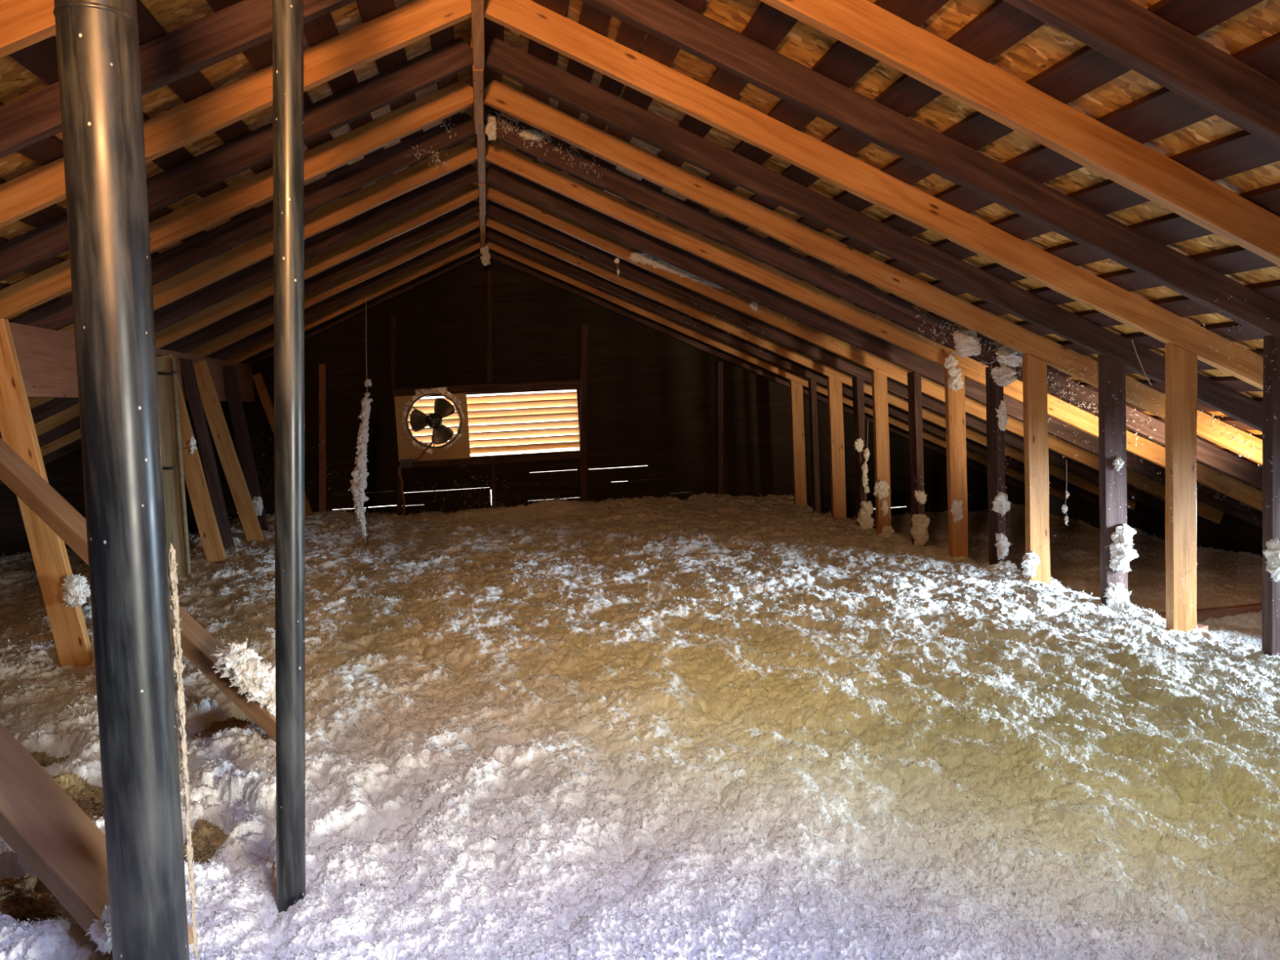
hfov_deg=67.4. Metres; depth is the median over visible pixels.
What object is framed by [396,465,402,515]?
stud
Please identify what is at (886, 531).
clump
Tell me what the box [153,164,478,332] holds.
rafter
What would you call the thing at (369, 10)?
board
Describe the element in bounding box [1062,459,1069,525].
thread
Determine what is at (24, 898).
lump
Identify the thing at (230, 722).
lump
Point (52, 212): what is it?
board
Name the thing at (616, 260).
thread
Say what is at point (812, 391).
post
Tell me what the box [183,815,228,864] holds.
lump
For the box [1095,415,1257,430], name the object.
board
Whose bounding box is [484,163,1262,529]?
rafter
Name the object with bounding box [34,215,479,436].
rafter
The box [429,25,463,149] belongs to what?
board
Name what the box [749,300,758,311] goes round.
clump
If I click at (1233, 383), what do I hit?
board
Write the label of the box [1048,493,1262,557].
wall
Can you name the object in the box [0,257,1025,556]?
wall
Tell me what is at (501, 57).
rafter
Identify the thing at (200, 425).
strut
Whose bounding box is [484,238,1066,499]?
rafter
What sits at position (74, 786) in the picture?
lump
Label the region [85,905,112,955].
clump
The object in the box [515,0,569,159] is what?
board
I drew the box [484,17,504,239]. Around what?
board
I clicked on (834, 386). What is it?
post
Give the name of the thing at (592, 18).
board
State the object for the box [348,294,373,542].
string
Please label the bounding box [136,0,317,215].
board
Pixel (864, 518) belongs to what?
clump
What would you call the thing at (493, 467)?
stud
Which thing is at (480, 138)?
board
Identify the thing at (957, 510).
clump
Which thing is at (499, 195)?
rafter
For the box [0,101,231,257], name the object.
board
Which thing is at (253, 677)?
clump
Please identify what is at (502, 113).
flakes
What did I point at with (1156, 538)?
tufts
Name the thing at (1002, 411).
clump
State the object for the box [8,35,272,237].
board
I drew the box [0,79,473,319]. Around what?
rafter
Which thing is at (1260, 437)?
board
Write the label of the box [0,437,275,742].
brace
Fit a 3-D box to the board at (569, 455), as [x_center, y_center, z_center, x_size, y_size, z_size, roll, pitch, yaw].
[-1.071,-0.151,7.350,1.323,0.049,0.048,-4,5,-9]
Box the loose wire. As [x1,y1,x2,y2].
[1131,339,1151,385]
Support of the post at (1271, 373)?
on the floor
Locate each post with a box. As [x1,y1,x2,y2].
[789,380,807,506]
[808,379,820,513]
[826,376,846,519]
[852,376,866,524]
[871,369,891,534]
[906,371,925,546]
[944,368,968,558]
[985,366,1006,564]
[1022,353,1050,583]
[1097,355,1128,607]
[1164,343,1197,631]
[1262,334,1279,656]
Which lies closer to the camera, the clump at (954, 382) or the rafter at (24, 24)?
the rafter at (24, 24)
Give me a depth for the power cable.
7.21 m
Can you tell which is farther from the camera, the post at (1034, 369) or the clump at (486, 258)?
the clump at (486, 258)
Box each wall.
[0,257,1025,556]
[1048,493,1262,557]
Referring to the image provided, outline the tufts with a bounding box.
[0,492,1279,959]
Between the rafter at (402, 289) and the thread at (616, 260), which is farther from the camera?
the rafter at (402, 289)
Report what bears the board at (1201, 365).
attached to the roof sheathing
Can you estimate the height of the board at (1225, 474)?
0.064 m
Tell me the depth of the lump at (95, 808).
2.10 m
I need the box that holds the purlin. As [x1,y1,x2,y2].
[8,322,254,402]
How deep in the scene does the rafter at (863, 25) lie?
2.18 m
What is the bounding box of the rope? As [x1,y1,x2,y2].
[168,543,199,959]
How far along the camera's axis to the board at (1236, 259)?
2.97 m
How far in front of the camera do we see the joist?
4.16 m
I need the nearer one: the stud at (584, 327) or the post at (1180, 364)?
the post at (1180, 364)
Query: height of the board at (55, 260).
0.062 m
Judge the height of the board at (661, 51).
0.060 m
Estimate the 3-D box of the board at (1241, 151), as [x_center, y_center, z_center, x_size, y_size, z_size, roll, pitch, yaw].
[1.168,-0.796,3.100,0.112,0.067,9.015,-4,5,-9]
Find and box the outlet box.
[400,456,413,468]
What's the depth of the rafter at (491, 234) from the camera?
6.65 m
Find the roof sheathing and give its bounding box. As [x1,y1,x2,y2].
[0,0,1279,488]
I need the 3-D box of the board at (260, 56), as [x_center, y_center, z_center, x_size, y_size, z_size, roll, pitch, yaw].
[-1.038,-1.167,2.719,0.098,0.058,9.015,-4,5,-9]
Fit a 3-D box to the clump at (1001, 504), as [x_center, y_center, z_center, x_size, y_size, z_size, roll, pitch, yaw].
[1.660,0.105,4.420,0.091,0.118,0.075,-4,5,-9]
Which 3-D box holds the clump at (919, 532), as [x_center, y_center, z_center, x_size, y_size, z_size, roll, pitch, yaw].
[1.520,0.272,5.219,0.106,0.184,0.112,-6,6,-33]
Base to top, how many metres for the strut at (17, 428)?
1.605 m
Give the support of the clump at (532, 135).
attached to the rafter at (615, 182)
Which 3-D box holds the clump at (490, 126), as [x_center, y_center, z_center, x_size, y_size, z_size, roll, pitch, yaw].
[-0.613,-1.443,3.925,0.060,0.116,0.115,-4,5,-9]
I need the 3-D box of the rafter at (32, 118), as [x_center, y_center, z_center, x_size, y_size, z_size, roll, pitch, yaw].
[-2.690,-0.177,2.081,4.769,2.140,0.043,-4,5,-9]
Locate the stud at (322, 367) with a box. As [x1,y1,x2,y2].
[318,364,326,511]
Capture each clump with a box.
[61,573,90,608]
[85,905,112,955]
[188,435,196,456]
[210,636,275,716]
[252,495,263,515]
[480,244,490,266]
[484,113,497,141]
[517,128,546,140]
[628,250,723,288]
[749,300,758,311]
[853,437,863,452]
[856,501,874,529]
[873,479,888,499]
[880,499,888,515]
[880,525,894,536]
[909,513,930,546]
[914,489,927,504]
[943,351,958,375]
[946,368,963,391]
[949,498,963,523]
[951,327,982,357]
[987,560,1017,572]
[990,364,1017,386]
[991,491,1010,515]
[994,533,1010,559]
[995,345,1022,368]
[995,400,1008,431]
[1020,550,1040,578]
[1103,582,1131,608]
[1109,523,1138,572]
[1112,457,1124,471]
[1262,537,1279,582]
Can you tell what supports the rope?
attached to the vent pipe at (97, 41)
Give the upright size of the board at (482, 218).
0.119 m
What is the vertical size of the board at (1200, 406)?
0.065 m
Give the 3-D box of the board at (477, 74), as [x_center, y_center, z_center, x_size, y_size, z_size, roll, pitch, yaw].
[-0.597,-1.433,3.529,0.036,0.116,0.746,-4,5,-9]
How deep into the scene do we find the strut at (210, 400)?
5.58 m
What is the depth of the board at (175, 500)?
4.66 m
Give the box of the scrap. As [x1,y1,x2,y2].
[1161,617,1208,631]
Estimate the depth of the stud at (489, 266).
7.24 m
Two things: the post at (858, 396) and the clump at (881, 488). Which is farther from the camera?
the post at (858, 396)
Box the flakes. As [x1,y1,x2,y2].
[256,109,1279,622]
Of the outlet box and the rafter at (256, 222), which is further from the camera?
the outlet box
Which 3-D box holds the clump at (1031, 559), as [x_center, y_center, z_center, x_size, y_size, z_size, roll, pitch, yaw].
[1.631,0.352,4.016,0.088,0.122,0.062,-4,5,-9]
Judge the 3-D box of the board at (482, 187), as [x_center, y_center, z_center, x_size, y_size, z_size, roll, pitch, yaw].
[-0.855,-1.562,5.189,0.035,0.117,0.776,-4,5,-9]
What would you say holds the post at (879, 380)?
on the floor
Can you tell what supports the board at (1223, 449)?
attached to the roof sheathing
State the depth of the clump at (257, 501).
6.06 m
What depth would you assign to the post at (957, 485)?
4.82 m
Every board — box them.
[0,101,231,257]
[0,177,190,279]
[0,236,66,275]
[0,282,62,311]
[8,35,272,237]
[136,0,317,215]
[156,356,191,580]
[206,0,361,197]
[303,12,394,182]
[355,0,428,166]
[411,453,586,468]
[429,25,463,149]
[470,35,483,134]
[471,0,484,69]
[475,106,485,183]
[477,180,485,215]
[477,198,485,257]
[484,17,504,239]
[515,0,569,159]
[544,1,611,171]
[568,21,646,181]
[584,0,706,191]
[626,2,798,209]
[666,0,949,229]
[702,0,1045,244]
[742,0,1263,262]
[768,31,1279,288]
[816,129,1279,297]
[853,182,1279,314]
[889,245,1277,330]
[926,280,1279,347]
[968,321,1263,362]
[1017,348,1263,379]
[1047,376,1262,395]
[1062,397,1262,411]
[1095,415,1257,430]
[1127,430,1262,444]
[1160,444,1251,460]
[1196,461,1262,471]
[1225,474,1251,485]
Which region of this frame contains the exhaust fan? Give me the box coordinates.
[394,386,470,462]
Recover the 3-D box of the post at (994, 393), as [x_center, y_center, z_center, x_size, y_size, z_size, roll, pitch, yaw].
[1.665,0.126,4.478,0.043,1.301,0.092,-4,5,-9]
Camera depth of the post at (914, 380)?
5.22 m
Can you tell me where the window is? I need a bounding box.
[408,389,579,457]
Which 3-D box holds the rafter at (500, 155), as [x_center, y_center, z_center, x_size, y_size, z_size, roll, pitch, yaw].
[1.519,-0.602,4.787,4.479,2.158,0.041,-4,5,-9]
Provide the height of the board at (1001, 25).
0.062 m
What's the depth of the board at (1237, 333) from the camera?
3.18 m
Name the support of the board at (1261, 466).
attached to the roof sheathing
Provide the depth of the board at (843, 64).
2.44 m
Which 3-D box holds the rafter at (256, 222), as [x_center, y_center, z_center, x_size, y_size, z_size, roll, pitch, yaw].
[-2.947,-0.298,3.682,4.770,2.137,0.043,-4,5,-9]
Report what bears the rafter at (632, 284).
attached to the roof sheathing
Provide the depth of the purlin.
3.77 m
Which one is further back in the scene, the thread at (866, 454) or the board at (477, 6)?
the thread at (866, 454)
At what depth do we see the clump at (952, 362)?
4.73 m
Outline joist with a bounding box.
[1154,603,1262,622]
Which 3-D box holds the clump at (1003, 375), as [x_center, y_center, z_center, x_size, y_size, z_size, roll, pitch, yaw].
[1.651,-0.475,4.365,0.123,0.103,0.085,-4,5,-9]
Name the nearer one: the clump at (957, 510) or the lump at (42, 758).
the lump at (42, 758)
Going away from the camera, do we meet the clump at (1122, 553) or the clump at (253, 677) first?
the clump at (253, 677)
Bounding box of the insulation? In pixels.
[0,492,1279,959]
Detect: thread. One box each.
[613,256,619,278]
[861,420,871,493]
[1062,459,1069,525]
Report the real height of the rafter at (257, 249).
2.136 m
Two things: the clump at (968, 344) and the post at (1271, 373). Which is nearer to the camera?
the post at (1271, 373)
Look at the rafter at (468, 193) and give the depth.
5.05 m
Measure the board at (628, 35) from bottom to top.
0.051 m
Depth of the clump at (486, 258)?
6.70 m
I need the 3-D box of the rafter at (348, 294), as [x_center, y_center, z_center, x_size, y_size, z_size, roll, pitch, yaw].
[-3.331,-0.478,6.083,4.769,2.140,0.042,-4,5,-9]
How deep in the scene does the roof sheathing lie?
2.60 m
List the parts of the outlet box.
plate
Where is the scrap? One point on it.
(1205, 628)
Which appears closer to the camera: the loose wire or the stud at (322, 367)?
the loose wire
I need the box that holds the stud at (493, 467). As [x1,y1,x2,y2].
[491,465,495,508]
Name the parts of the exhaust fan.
blade, power cord, motor, blade, blade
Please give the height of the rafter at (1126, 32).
2.159 m
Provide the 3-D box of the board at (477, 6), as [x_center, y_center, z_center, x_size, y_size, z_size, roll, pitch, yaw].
[-0.149,-1.231,0.757,0.036,0.121,4.876,-4,5,-9]
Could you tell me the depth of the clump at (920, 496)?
5.22 m
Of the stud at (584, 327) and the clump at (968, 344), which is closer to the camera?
the clump at (968, 344)
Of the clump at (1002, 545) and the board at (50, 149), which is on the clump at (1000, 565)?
the clump at (1002, 545)
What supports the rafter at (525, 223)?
attached to the roof sheathing
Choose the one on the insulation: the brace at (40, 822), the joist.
the brace at (40, 822)
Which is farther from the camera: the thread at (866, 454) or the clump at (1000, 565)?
the thread at (866, 454)
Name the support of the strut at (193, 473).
attached to the purlin
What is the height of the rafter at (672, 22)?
2.157 m
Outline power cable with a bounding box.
[397,466,405,515]
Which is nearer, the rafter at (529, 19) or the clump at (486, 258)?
the rafter at (529, 19)
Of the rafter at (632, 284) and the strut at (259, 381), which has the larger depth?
the strut at (259, 381)
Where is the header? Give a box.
[392,380,582,396]
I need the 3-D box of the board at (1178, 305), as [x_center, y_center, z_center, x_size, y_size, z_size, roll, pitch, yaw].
[1.731,-0.568,3.207,0.105,0.064,9.015,-4,5,-9]
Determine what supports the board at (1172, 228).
attached to the roof sheathing
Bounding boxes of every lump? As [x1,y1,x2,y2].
[0,872,74,924]
[29,751,69,767]
[51,770,98,810]
[83,785,104,821]
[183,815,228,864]
[190,716,251,739]
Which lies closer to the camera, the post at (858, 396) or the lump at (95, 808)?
the lump at (95, 808)
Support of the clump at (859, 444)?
attached to the post at (858, 396)
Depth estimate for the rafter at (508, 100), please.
3.79 m
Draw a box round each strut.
[0,318,93,667]
[162,355,226,564]
[179,359,235,549]
[192,360,264,543]
[222,364,268,530]
[253,373,312,515]
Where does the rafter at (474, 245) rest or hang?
on the purlin
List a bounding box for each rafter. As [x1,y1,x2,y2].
[0,0,56,57]
[0,0,356,158]
[0,0,471,227]
[0,37,473,281]
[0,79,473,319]
[0,200,479,439]
[0,248,479,485]
[10,112,475,329]
[27,183,479,409]
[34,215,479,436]
[37,227,479,447]
[40,238,479,457]
[57,140,477,333]
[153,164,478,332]
[483,79,1262,465]
[484,0,1262,390]
[484,37,1262,431]
[484,112,1262,490]
[484,140,1262,511]
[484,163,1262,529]
[484,214,1137,510]
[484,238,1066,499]
[485,182,1224,524]
[485,200,1164,513]
[485,226,1099,504]
[488,248,1025,490]
[580,0,1279,337]
[760,0,1279,266]
[1003,0,1279,149]
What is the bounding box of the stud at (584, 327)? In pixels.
[579,324,587,502]
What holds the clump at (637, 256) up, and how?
on the rafter at (499, 195)
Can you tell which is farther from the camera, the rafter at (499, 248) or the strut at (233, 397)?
the rafter at (499, 248)
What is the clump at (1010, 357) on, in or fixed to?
on the clump at (1003, 375)
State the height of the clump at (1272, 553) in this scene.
0.135 m
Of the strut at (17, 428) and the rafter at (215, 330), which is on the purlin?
the rafter at (215, 330)
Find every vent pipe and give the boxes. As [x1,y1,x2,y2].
[53,0,189,959]
[272,0,305,913]
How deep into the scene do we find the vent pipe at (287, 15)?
1.49 m
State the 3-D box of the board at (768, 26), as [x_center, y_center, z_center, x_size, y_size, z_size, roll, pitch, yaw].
[0.083,-1.243,3.888,0.094,0.059,7.055,-4,5,-9]
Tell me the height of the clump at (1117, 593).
0.126 m
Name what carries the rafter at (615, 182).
attached to the roof sheathing
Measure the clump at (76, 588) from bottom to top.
0.117 m
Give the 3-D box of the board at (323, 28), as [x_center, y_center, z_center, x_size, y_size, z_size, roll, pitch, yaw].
[-0.894,-1.242,2.736,0.089,0.056,9.015,-4,5,-9]
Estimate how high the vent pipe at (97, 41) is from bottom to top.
2.277 m
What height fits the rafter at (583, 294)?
2.161 m
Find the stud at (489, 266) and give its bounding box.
[487,260,492,382]
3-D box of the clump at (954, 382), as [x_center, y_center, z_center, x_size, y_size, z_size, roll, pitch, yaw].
[1.566,-0.498,4.767,0.082,0.125,0.069,-4,5,-9]
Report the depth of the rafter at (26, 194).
2.67 m
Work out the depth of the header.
7.29 m
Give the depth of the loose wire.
3.51 m
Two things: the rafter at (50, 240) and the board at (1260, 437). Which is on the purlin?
the rafter at (50, 240)
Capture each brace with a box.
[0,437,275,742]
[0,722,198,959]
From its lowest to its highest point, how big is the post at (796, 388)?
1.322 m
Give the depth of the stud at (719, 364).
7.59 m
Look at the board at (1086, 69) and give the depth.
2.08 m
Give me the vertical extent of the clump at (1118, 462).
0.059 m
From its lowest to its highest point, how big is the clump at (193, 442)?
0.121 m
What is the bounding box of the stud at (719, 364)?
[716,361,723,494]
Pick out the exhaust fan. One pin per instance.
(458, 446)
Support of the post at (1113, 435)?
on the floor
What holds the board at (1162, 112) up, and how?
attached to the roof sheathing
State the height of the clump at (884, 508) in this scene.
0.106 m
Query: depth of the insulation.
2.13 m
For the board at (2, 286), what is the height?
0.061 m

